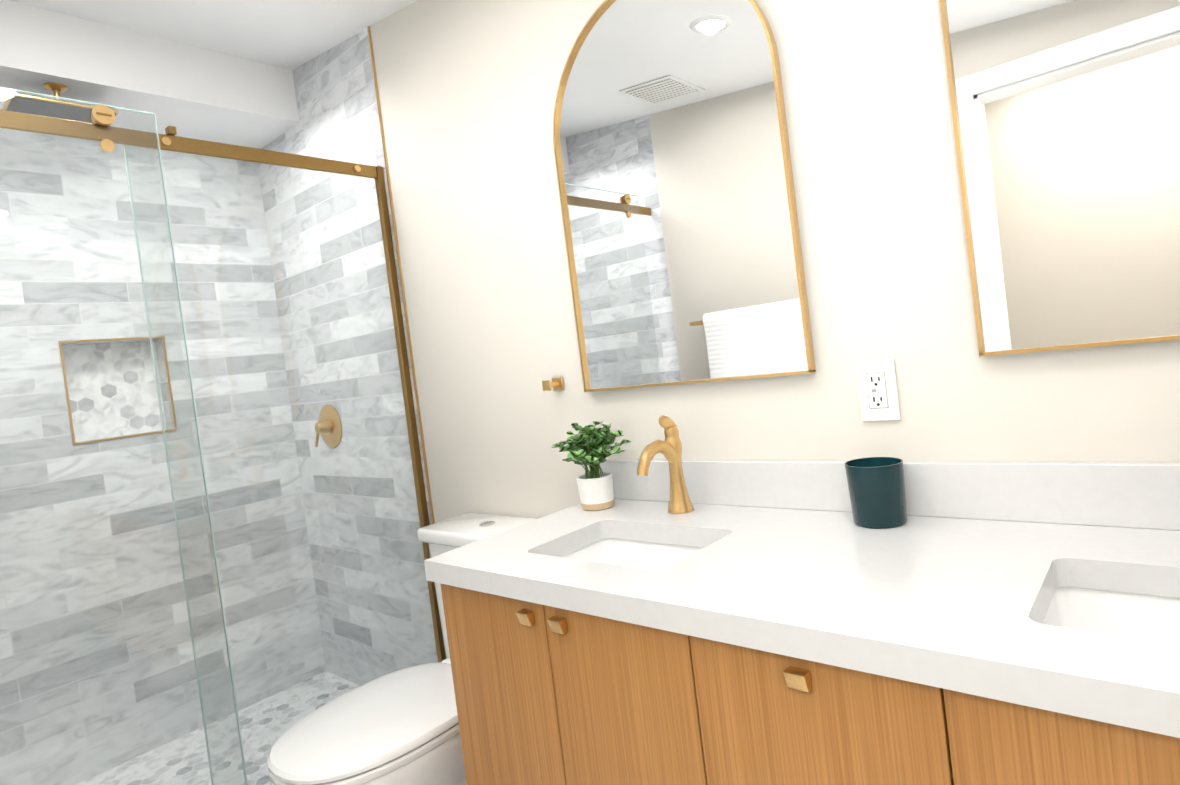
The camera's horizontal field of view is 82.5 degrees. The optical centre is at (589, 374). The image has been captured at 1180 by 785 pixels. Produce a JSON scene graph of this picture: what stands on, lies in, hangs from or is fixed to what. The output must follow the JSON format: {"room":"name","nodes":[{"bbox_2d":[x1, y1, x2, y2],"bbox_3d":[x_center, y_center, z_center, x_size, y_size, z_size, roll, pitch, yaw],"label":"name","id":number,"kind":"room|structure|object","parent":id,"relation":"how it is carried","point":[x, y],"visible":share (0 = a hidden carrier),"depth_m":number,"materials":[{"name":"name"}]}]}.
{"room":"bathroom","nodes":[
{"label":"bathroom","id":0,"kind":"room"},
{"bbox_2d":[0,128,325,784],"bbox_3d":[-1.865,0.135,2.347,0.094,2.560,1.600,-6,2,41],"label":"wall","id":1,"kind":"structure","parent":0,"point":[264,563],"depth_m":2.48,"materials":[{"name":"stone"}]},
{"bbox_2d":[9,0,416,69],"bbox_3d":[-0.682,-1.067,1.150,3.650,0.412,1.820,-6,2,41],"label":"ceiling","id":2,"kind":"structure","parent":0,"point":[290,34],"depth_m":2.18,"materials":[{"name":"paint"}]},
{"bbox_2d":[0,0,298,148],"bbox_3d":[-1.825,-1.021,2.162,0.400,0.252,1.600,-6,2,41],"label":"soffit beam","id":3,"kind":"structure","parent":2,"relation":"attached to","point":[191,91],"depth_m":2.28,"materials":[{"name":"paint"}]},
{"bbox_2d":[2,83,119,123],"bbox_3d":[-1.681,-0.861,2.124,0.220,0.096,0.270,-6,2,41],"label":"shower head","id":4,"kind":"object","parent":3,"relation":"attached to","point":[56,88],"visible":0.54,"depth_m":2.07},
{"bbox_2d":[258,0,1179,685],"bbox_3d":[0.014,-0.086,1.747,3.550,2.560,0.006,-6,2,41],"label":"wall","id":5,"kind":"structure","parent":0,"point":[440,112],"depth_m":1.86,"materials":[{"name":"paint"}]},
{"bbox_2d":[315,404,341,447],"bbox_3d":[-1.062,0.209,2.683,0.176,0.176,0.059,-6,2,41],"label":"shower valve","id":6,"kind":"object","parent":5,"relation":"attached to","point":[329,436],"depth_m":2.67,"materials":[{"name":"gold metal"}]},
{"bbox_2d":[542,376,563,390],"bbox_3d":[-0.103,0.027,1.831,0.038,0.038,0.052,-6,2,41],"label":"robe hook","id":7,"kind":"object","parent":5,"relation":"attached to","point":[556,384],"visible":1,"depth_m":1.83,"materials":[{"name":"gold metal"}]},
{"bbox_2d":[553,0,815,391],"bbox_3d":[0.165,-0.443,1.555,0.616,0.936,0.022,-6,2,41],"label":"mirror","id":8,"kind":"object","parent":5,"relation":"attached to","point":[677,192],"visible":0.98,"depth_m":1.52,"materials":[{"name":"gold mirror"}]},
{"bbox_2d":[426,575,1179,784],"bbox_3d":[0.537,0.626,1.016,1.714,0.608,0.557,-6,2,41],"label":"bathroom vanity","id":9,"kind":"object","parent":5,"relation":"attached to","point":[548,691],"depth_m":0.95,"materials":[{"name":"brown wood"}]},
{"bbox_2d":[424,499,1179,722],"bbox_3d":[0.492,0.304,1.014,1.728,0.042,0.560,-6,2,41],"label":"countertop","id":10,"kind":"structure","parent":9,"relation":"on","point":[948,596],"depth_m":0.97,"materials":[{"name":"white stone"}]},
{"bbox_2d":[551,421,630,510],"bbox_3d":[0.004,0.221,1.651,0.193,0.216,0.166,-6,2,41],"label":"plant","id":11,"kind":"object","parent":10,"relation":"on","point":[590,445],"visible":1,"depth_m":1.63,"materials":[{"name":"green plant"}]},
{"bbox_2d":[552,531,711,566],"bbox_3d":[0.087,0.428,1.329,0.380,0.140,0.290,-6,2,41],"label":"sink","id":12,"kind":"object","parent":10,"relation":"in","point":[614,546],"depth_m":1.47,"materials":[{"name":"white ceramic"}]},
{"bbox_2d":[632,415,699,514],"bbox_3d":[0.158,0.203,1.481,0.059,0.222,0.165,-6,2,41],"label":"faucet","id":13,"kind":"object","parent":10,"relation":"on","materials":[{"name":"gold metal"}]},
{"bbox_2d":[844,457,906,528],"bbox_3d":[0.529,0.217,1.240,0.100,0.112,0.100,-6,2,41],"label":"cup","id":14,"kind":"object","parent":10,"relation":"on","point":[876,488],"visible":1,"depth_m":1.20,"materials":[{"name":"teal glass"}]},
{"bbox_2d":[1040,575,1179,638],"bbox_3d":[0.768,0.356,0.729,0.491,0.140,0.290,-6,2,41],"label":"sink","id":15,"kind":"object","parent":10,"relation":"in","point":[1114,604],"depth_m":0.92,"materials":[{"name":"white ceramic"}]},
{"bbox_2d":[855,358,900,420],"bbox_3d":[0.552,0.030,1.292,0.072,0.118,0.010,-6,2,41],"label":"electrical outlet plate","id":16,"kind":"object","parent":5,"relation":"attached to","point":[877,390],"visible":1,"depth_m":1.29,"materials":[{"name":"white plastic"}]},
{"bbox_2d":[598,459,1179,530],"bbox_3d":[0.664,0.207,1.211,1.714,0.100,0.020,-6,2,41],"label":"backsplash","id":17,"kind":"structure","parent":5,"relation":"attached to","point":[1109,494],"depth_m":1.18,"materials":[{"name":"white stone"}]},
{"bbox_2d":[939,0,1179,356],"bbox_3d":[0.857,-0.547,0.941,0.647,0.986,0.022,-6,2,41],"label":"mirror","id":18,"kind":"object","parent":5,"relation":"attached to","point":[1066,118],"visible":0.96,"depth_m":1.06,"materials":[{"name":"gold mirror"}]},
{"label":"floor","id":19,"kind":"structure","parent":0,"visible":0},
{"bbox_2d":[76,671,359,784],"bbox_3d":[-1.356,1.355,2.064,0.855,0.024,1.600,-6,2,41],"label":"shower floor","id":20,"kind":"structure","parent":19,"relation":"on","point":[249,739],"depth_m":2.41,"materials":[{"name":"tile"}]},
{"bbox_2d":[267,513,535,784],"bbox_3d":[-0.429,0.854,1.739,0.424,0.806,0.761,-6,2,41],"label":"toilet","id":21,"kind":"object","parent":19,"relation":"on","point":[399,727],"visible":0.54,"depth_m":1.58,"materials":[{"name":"ceramic"}]},
{"bbox_3d":[-0.989,1.269,1.734,0.143,0.120,1.600,-6,2,41],"label":"wall","id":22,"kind":"structure","parent":19,"relation":"on","visible":0},
{"bbox_2d":[0,87,445,784],"bbox_3d":[-1.097,0.268,1.698,0.102,1.912,1.595,-6,2,41],"label":"shower door","id":23,"kind":"structure","parent":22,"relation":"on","point":[102,131],"depth_m":1.79,"materials":[{"name":"clear glass"}]}
]}

